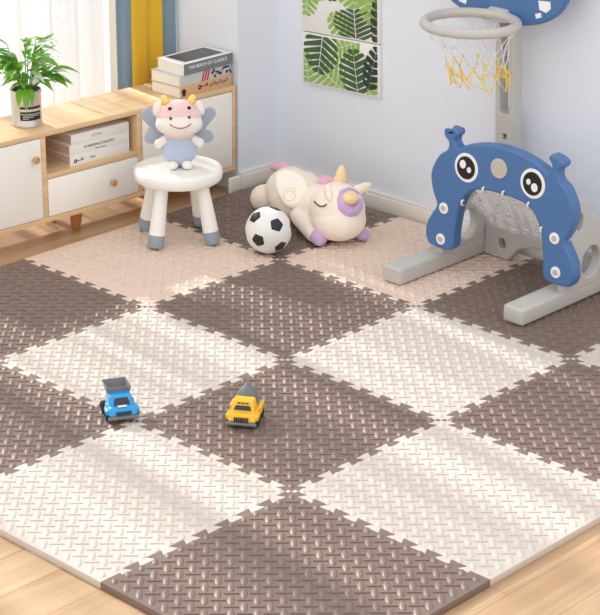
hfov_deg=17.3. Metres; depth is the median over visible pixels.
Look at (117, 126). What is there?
book
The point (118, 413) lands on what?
grille
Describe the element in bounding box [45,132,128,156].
book
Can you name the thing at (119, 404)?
toy truck
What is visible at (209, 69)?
print
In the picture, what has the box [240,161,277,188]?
baseboard
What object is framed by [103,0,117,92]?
window
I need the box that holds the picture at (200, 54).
[167,47,222,61]
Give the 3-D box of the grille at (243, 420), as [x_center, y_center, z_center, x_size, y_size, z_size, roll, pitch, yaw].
[-0.161,0.307,5.372,0.040,0.013,0.005,4,22,9]
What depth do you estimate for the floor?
4.67 m
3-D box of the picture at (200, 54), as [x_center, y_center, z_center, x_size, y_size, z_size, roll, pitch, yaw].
[-0.380,-0.912,7.111,0.104,0.001,0.192,19,29,39]
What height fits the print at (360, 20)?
0.381 m
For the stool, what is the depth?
6.67 m
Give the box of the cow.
[141,94,215,169]
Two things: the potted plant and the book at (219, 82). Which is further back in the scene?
the book at (219, 82)
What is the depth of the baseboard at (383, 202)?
7.04 m
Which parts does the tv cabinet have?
door, knob, leg, drawer, knob, door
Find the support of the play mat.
on the floor
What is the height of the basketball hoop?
1.156 m
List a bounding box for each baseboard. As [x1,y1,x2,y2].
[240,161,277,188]
[289,165,542,260]
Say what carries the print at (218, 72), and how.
attached to the book at (158, 75)
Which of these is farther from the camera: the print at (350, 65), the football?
the print at (350, 65)
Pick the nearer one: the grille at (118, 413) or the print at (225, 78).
the grille at (118, 413)
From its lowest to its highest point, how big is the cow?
0.250 m
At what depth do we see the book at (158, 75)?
7.06 m
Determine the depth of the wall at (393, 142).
6.83 m
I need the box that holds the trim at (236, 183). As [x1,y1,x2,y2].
[228,174,243,193]
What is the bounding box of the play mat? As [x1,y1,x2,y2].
[0,182,599,614]
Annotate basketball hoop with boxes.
[383,0,599,325]
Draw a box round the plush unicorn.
[250,161,371,245]
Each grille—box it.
[116,411,131,416]
[234,417,247,422]
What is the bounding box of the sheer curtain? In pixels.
[0,0,105,116]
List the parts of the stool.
leg, leg, seat, leg, leg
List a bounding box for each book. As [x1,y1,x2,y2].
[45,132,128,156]
[46,118,128,145]
[46,142,128,166]
[150,64,230,86]
[151,74,230,98]
[157,46,232,75]
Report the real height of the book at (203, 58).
0.041 m
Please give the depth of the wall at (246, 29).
7.25 m
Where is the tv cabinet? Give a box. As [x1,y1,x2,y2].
[0,82,235,235]
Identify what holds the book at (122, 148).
in the tv cabinet
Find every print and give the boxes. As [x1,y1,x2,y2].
[201,69,209,81]
[209,78,227,86]
[211,65,230,76]
[302,0,381,43]
[302,31,381,97]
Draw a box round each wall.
[175,0,275,187]
[276,0,599,250]
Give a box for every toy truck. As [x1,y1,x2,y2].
[100,377,139,420]
[225,382,263,426]
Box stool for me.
[134,155,222,248]
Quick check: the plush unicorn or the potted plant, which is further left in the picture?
the potted plant
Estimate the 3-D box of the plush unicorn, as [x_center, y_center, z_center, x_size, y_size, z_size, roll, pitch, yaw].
[0.020,-0.401,6.889,0.255,0.238,0.587,-17,28,-36]
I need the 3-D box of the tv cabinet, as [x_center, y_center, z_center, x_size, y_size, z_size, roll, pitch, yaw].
[-0.797,-0.480,6.901,1.343,0.409,0.262,-19,29,-40]
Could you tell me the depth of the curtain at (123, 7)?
7.17 m
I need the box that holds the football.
[245,207,291,253]
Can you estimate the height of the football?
0.160 m
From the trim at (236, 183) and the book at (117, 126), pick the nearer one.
the book at (117, 126)
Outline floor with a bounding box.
[0,184,599,614]
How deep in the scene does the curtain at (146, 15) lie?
7.24 m
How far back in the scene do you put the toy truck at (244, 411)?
5.39 m
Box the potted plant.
[0,33,78,127]

